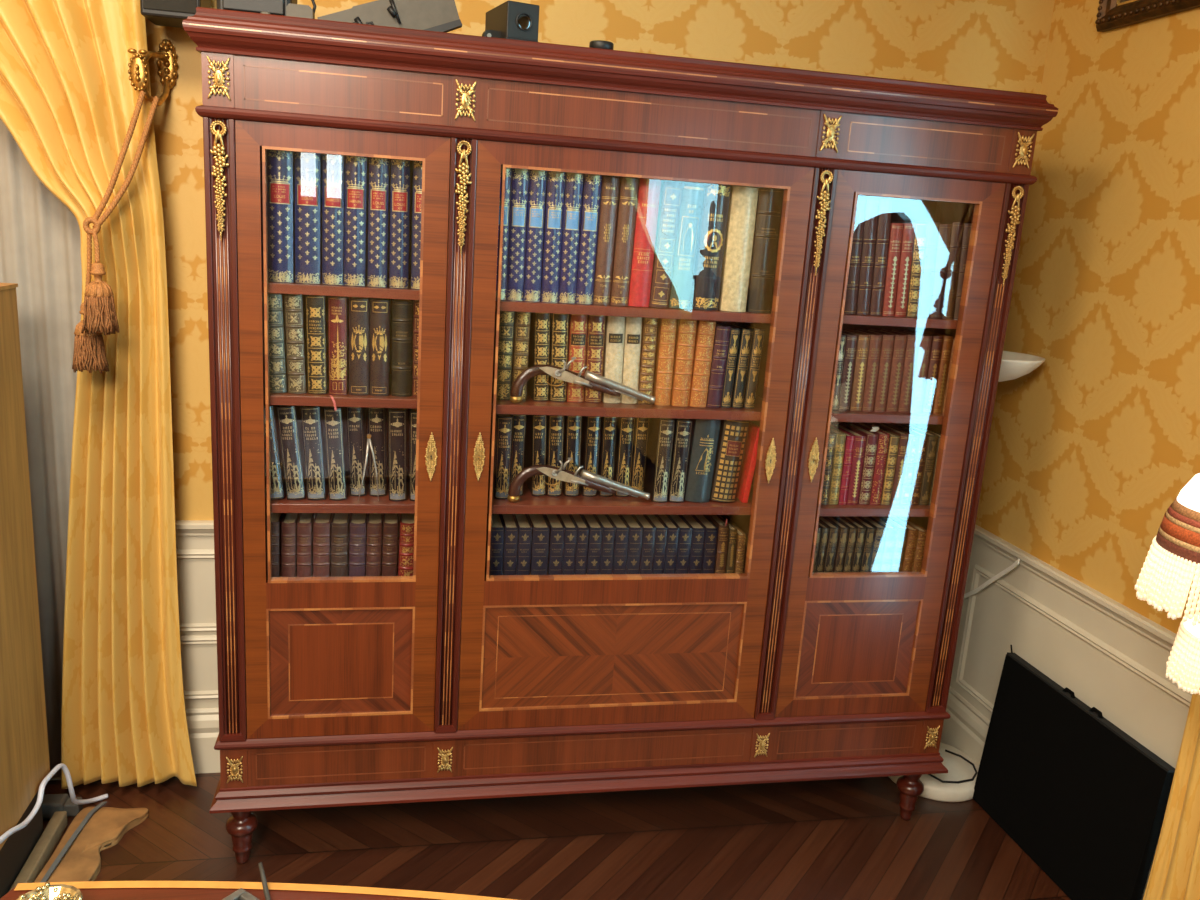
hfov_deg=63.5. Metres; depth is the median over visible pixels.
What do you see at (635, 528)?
book
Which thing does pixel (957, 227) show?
book
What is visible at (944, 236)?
book
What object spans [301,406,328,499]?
book
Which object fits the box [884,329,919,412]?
book
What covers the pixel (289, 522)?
book
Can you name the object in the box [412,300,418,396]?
book
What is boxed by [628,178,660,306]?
book
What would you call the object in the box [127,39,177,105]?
curtain hook
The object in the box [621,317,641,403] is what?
book
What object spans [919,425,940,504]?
book
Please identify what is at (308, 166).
book
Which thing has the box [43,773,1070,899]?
floor
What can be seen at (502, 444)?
book
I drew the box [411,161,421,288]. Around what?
book
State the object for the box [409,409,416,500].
book
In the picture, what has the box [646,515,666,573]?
book
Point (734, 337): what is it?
book
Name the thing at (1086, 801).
case
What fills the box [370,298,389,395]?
book
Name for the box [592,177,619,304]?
book
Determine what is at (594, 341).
book
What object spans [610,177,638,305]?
book
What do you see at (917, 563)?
book
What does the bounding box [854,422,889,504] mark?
book
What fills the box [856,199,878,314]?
book
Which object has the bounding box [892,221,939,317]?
book
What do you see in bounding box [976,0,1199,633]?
wall
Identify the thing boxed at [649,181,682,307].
book
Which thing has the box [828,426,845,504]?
book
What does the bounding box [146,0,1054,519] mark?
wall
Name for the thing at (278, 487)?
book
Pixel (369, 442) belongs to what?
divider
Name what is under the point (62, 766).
cable
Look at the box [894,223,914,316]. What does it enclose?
book
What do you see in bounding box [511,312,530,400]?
book
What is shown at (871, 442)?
book
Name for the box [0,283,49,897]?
cabinet
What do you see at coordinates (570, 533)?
book
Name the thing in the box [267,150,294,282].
book
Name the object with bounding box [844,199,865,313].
book
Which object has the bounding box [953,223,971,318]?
book
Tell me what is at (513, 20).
speaker
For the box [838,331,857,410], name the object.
book
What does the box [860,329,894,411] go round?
book
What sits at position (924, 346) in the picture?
book
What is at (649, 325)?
book
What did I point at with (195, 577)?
wainscoting
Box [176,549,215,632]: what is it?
trim
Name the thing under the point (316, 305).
book
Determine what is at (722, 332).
book
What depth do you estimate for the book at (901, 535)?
2.76 m
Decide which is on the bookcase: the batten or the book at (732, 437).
the book at (732, 437)
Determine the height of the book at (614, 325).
0.226 m
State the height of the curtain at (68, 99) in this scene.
3.034 m
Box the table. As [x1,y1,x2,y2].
[0,881,515,899]
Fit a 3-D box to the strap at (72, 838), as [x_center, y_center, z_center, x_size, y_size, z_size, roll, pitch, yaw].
[-1.375,1.024,2.514,0.026,0.003,0.385,3,13,-4]
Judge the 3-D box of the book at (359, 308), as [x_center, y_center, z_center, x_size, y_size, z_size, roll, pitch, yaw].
[-0.588,-0.261,2.380,0.047,0.231,0.156,1,13,-12]
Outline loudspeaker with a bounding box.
[140,0,210,27]
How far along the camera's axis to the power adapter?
2.67 m
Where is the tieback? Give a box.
[72,91,159,372]
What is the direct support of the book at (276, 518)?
on the bookcase
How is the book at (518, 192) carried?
on the bookcase
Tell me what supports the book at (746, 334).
on the bookcase
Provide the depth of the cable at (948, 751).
3.06 m
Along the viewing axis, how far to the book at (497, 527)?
2.54 m
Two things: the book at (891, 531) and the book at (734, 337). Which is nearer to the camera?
the book at (734, 337)
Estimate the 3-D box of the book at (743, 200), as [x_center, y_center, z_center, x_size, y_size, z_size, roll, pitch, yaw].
[0.334,-0.523,2.521,0.067,0.306,0.200,2,13,-12]
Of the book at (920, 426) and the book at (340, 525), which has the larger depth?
the book at (920, 426)
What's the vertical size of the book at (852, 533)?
0.141 m
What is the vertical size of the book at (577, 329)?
0.226 m
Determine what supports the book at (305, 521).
on the bookcase
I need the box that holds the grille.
[143,0,196,13]
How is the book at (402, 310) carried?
on the bookcase
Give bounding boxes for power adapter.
[42,794,82,819]
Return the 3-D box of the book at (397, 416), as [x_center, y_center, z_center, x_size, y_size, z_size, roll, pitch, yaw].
[-0.514,-0.003,2.464,0.042,0.229,0.165,0,14,-11]
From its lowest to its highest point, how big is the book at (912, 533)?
0.134 m
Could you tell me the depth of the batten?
2.48 m
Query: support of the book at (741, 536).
in the bookcase
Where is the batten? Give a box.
[9,811,67,890]
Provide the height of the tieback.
0.681 m
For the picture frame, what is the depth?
2.54 m
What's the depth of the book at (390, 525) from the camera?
2.47 m
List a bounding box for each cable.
[0,763,107,843]
[928,749,977,782]
[964,559,1019,598]
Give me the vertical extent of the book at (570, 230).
0.316 m
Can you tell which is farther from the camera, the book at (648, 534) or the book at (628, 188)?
the book at (648, 534)
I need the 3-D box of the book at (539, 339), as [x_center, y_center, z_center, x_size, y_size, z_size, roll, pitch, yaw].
[-0.160,-0.252,2.506,0.039,0.226,0.155,-1,14,-11]
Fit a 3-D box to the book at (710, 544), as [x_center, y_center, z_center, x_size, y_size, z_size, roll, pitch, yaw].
[0.288,0.261,2.731,0.034,0.132,0.150,1,13,-12]
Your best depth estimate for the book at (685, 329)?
2.49 m
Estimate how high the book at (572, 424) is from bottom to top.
0.218 m
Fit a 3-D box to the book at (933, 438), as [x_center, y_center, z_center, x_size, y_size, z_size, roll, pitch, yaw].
[0.897,0.038,2.765,0.028,0.200,0.165,1,13,-12]
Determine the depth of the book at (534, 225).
2.32 m
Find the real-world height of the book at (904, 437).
0.201 m
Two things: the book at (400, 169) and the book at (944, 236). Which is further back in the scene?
the book at (944, 236)
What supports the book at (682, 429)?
on the bookcase
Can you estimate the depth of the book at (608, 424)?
2.55 m
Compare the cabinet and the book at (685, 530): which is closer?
the cabinet
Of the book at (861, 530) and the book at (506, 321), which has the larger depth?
the book at (861, 530)
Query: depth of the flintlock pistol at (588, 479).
2.48 m
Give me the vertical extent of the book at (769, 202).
0.309 m
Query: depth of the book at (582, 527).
2.59 m
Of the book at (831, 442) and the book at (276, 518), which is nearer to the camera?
the book at (276, 518)
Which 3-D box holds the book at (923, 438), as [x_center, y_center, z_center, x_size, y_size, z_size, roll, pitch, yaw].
[0.869,0.038,2.759,0.027,0.200,0.167,1,13,-12]
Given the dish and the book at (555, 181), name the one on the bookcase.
the book at (555, 181)
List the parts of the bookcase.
shelf, shelf, rail, shelf, rail, panel, panel, rail, keyhole plate, keyhole plate, plinth moulding, moulding, rail, panel, rail, frieze moulding, shelf, cornice, shelf, shelf, rail, keyhole plate, keyhole plate, rail, panel, panel, rail, shelf, shelf, shelf, rail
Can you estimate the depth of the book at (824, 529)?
2.71 m
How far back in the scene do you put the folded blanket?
2.55 m
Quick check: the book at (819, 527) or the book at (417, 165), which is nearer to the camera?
the book at (417, 165)
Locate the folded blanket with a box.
[34,806,148,882]
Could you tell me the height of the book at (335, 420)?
0.230 m
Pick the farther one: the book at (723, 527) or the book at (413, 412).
the book at (723, 527)
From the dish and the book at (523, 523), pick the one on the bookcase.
the book at (523, 523)
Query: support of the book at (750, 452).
on the bookcase
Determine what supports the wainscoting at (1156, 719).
attached to the wall at (1089, 450)
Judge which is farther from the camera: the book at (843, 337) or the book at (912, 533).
the book at (912, 533)
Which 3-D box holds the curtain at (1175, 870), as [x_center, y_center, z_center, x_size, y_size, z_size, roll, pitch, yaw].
[1.510,-0.122,1.619,0.050,3.034,0.981,1,13,-13]
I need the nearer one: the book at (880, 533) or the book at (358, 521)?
the book at (358, 521)
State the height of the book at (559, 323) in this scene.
0.226 m
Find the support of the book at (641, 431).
on the bookcase
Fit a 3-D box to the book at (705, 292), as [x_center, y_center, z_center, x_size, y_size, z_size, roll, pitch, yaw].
[0.263,-0.525,2.506,0.066,0.307,0.201,2,13,-12]
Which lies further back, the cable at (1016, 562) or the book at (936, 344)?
the cable at (1016, 562)
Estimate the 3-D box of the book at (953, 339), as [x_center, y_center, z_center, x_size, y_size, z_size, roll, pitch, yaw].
[0.945,-0.216,2.707,0.028,0.205,0.155,1,13,-12]
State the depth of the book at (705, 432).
2.55 m
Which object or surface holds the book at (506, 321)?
on the bookcase
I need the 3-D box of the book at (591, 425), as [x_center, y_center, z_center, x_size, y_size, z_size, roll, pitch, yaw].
[-0.035,-0.002,2.619,0.038,0.218,0.165,1,13,-12]
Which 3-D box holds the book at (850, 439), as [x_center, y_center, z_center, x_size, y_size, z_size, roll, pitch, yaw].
[0.658,0.038,2.716,0.024,0.193,0.167,1,13,-12]
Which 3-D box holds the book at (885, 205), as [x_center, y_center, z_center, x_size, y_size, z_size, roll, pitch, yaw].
[0.710,-0.519,2.598,0.045,0.296,0.202,1,13,-12]
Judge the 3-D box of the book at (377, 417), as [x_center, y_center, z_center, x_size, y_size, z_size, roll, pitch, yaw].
[-0.570,-0.014,2.492,0.042,0.230,0.165,-1,14,-11]
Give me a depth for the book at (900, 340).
2.60 m
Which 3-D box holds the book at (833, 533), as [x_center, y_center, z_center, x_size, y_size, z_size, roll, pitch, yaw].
[0.634,0.268,2.781,0.028,0.141,0.150,3,13,-12]
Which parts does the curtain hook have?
plate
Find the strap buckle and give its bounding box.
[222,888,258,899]
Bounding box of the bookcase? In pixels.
[182,7,1058,863]
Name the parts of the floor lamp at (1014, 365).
lamp shade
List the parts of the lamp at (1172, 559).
lamp shade, lamp shade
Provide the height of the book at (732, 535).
0.129 m
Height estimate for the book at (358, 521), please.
0.150 m
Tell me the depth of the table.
1.34 m
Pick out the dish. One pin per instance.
(57, 891)
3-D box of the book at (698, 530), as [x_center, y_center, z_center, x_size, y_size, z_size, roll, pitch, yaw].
[0.252,0.260,2.723,0.037,0.132,0.150,1,13,-12]
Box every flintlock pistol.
[508,457,649,501]
[510,357,655,403]
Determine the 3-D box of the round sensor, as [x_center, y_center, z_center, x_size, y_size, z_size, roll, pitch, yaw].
[0.003,-0.927,2.231,0.056,0.019,0.056,1,13,-12]
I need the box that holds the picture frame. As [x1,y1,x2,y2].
[1095,0,1199,31]
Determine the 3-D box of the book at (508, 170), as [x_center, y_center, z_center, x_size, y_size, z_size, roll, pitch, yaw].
[-0.253,-0.538,2.398,0.037,0.316,0.201,1,13,-12]
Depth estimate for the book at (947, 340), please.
2.63 m
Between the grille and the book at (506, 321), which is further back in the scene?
the book at (506, 321)
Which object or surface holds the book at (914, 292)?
on the bookcase
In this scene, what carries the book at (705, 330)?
on the bookcase
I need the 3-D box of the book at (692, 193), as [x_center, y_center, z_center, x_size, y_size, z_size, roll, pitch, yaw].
[0.198,-0.525,2.493,0.065,0.306,0.200,1,13,-12]
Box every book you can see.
[263,293,287,392]
[265,405,285,499]
[266,513,284,579]
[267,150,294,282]
[277,405,306,499]
[281,513,299,576]
[284,294,307,393]
[295,152,322,283]
[297,513,315,576]
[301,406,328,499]
[306,295,328,393]
[313,513,333,576]
[322,154,344,284]
[324,406,349,499]
[328,296,348,409]
[331,513,350,576]
[344,156,368,285]
[346,407,367,495]
[349,297,370,395]
[349,513,367,576]
[366,513,382,575]
[368,157,389,287]
[368,408,386,495]
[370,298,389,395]
[382,513,397,575]
[389,159,409,288]
[389,408,405,500]
[392,299,412,396]
[398,513,414,575]
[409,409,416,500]
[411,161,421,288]
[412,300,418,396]
[485,514,503,574]
[489,414,512,498]
[492,311,514,399]
[496,165,510,299]
[500,514,517,574]
[506,168,528,300]
[510,414,525,495]
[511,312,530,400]
[513,514,531,574]
[523,170,546,301]
[525,415,546,495]
[527,312,549,400]
[527,514,549,574]
[540,171,565,302]
[543,514,564,574]
[545,415,563,495]
[548,313,568,401]
[558,173,583,303]
[558,514,576,574]
[562,416,581,495]
[566,314,587,401]
[570,514,588,574]
[576,174,601,304]
[579,416,601,496]
[581,514,602,574]
[584,315,605,402]
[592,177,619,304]
[595,514,614,573]
[597,417,616,496]
[601,316,624,402]
[607,514,628,573]
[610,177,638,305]
[614,417,634,496]
[620,514,642,573]
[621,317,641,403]
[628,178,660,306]
[630,418,649,496]
[633,514,654,573]
[637,318,657,404]
[643,418,674,502]
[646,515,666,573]
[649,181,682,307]
[652,318,676,405]
[657,515,678,573]
[667,419,692,502]
[668,182,703,308]
[668,515,691,573]
[670,319,696,406]
[681,515,705,573]
[684,419,720,501]
[689,183,730,310]
[689,320,715,406]
[694,515,717,573]
[706,322,730,407]
[706,515,728,572]
[710,420,749,501]
[718,186,758,311]
[719,515,736,572]
[721,323,740,407]
[724,322,752,407]
[728,519,745,572]
[736,322,764,408]
[736,421,759,502]
[746,187,782,312]
[813,526,820,572]
[815,520,828,572]
[819,516,839,572]
[821,432,835,504]
[824,516,848,571]
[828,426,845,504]
[830,424,854,504]
[832,334,846,410]
[832,424,865,504]
[834,516,856,571]
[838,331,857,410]
[842,329,869,410]
[842,422,878,504]
[842,516,865,571]
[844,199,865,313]
[848,329,881,411]
[850,516,875,571]
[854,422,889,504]
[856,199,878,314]
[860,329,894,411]
[861,517,886,571]
[869,199,892,314]
[871,424,899,504]
[872,329,907,411]
[872,517,896,571]
[874,423,909,504]
[881,223,902,315]
[881,517,907,571]
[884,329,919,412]
[890,424,918,504]
[891,517,918,571]
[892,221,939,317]
[892,423,928,504]
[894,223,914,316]
[899,517,926,571]
[903,330,931,412]
[904,424,938,504]
[906,223,927,316]
[907,330,942,413]
[917,330,952,413]
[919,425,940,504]
[930,224,951,317]
[940,222,963,318]
[942,337,954,413]
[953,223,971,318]
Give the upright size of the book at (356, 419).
0.232 m
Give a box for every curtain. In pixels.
[0,0,196,788]
[0,119,81,777]
[1143,688,1199,899]
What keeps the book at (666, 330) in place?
on the bookcase
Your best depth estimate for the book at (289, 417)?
2.34 m
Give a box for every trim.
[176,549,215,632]
[180,635,217,699]
[956,564,1191,851]
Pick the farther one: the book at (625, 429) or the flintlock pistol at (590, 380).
the book at (625, 429)
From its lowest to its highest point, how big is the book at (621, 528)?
0.134 m
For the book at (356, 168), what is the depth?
2.24 m
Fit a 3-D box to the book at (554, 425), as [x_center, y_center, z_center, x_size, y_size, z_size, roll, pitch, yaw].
[-0.130,-0.003,2.599,0.039,0.217,0.165,0,14,-11]
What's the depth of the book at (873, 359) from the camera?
2.59 m
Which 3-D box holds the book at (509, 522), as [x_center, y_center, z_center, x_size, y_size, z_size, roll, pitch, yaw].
[-0.249,0.251,2.619,0.034,0.134,0.150,1,13,-12]
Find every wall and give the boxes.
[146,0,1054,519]
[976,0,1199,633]
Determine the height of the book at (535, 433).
0.218 m
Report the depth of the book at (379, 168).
2.25 m
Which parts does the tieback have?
tassel cord, tassel cord, cord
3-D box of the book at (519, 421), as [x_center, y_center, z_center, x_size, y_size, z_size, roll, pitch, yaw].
[-0.227,-0.005,2.579,0.036,0.218,0.165,1,13,-12]
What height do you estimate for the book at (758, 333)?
0.210 m
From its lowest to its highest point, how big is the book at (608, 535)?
0.134 m
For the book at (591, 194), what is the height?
0.316 m
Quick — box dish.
[17,882,82,899]
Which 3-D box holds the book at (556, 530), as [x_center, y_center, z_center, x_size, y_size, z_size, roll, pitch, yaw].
[-0.129,0.253,2.644,0.036,0.134,0.150,1,13,-12]
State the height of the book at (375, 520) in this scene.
0.150 m
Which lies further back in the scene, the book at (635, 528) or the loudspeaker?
the book at (635, 528)
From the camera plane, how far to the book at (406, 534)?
2.48 m
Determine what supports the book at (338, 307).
on the bookcase
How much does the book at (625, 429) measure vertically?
0.217 m
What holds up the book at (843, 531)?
on the bookcase
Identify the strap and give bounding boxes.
[40,802,106,882]
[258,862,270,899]
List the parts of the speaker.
plate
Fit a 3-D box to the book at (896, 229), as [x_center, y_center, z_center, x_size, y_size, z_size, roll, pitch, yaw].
[0.744,-0.490,2.612,0.032,0.237,0.200,-1,14,-11]
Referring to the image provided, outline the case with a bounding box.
[973,645,1174,899]
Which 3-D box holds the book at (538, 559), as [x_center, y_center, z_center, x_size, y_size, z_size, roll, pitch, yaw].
[-0.172,0.252,2.635,0.043,0.134,0.150,1,13,-12]
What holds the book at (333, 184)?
on the bookcase
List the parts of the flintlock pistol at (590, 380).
lock plate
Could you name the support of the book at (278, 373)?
on the bookcase
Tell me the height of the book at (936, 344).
0.210 m
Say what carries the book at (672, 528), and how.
on the bookcase
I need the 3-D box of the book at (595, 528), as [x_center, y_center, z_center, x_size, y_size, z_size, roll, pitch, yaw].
[-0.028,0.255,2.665,0.035,0.134,0.150,1,13,-12]
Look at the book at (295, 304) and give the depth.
2.28 m
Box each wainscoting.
[49,520,975,780]
[941,525,1191,899]
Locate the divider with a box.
[358,434,378,500]
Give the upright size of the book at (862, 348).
0.204 m
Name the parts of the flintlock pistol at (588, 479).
lock plate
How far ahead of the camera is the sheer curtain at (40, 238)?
2.54 m
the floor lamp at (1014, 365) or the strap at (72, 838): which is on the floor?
the floor lamp at (1014, 365)
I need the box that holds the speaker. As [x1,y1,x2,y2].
[482,0,539,41]
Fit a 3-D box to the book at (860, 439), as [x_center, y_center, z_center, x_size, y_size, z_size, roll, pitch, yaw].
[0.686,0.038,2.722,0.031,0.193,0.165,1,13,-12]
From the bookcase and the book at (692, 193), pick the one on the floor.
the bookcase
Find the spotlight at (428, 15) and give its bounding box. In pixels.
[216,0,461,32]
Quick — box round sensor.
[589,40,613,49]
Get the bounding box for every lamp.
[888,351,1044,801]
[1134,473,1199,694]
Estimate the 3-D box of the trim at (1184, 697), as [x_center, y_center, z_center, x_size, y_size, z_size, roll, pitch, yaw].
[1.345,0.726,2.715,0.012,0.433,1.175,1,13,-12]
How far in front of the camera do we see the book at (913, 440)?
2.68 m
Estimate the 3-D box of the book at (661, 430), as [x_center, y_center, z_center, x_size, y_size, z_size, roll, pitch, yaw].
[0.152,0.011,2.605,0.041,0.224,0.165,2,13,-12]
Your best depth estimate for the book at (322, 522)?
2.44 m
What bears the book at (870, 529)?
on the bookcase
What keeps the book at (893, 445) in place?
on the bookcase

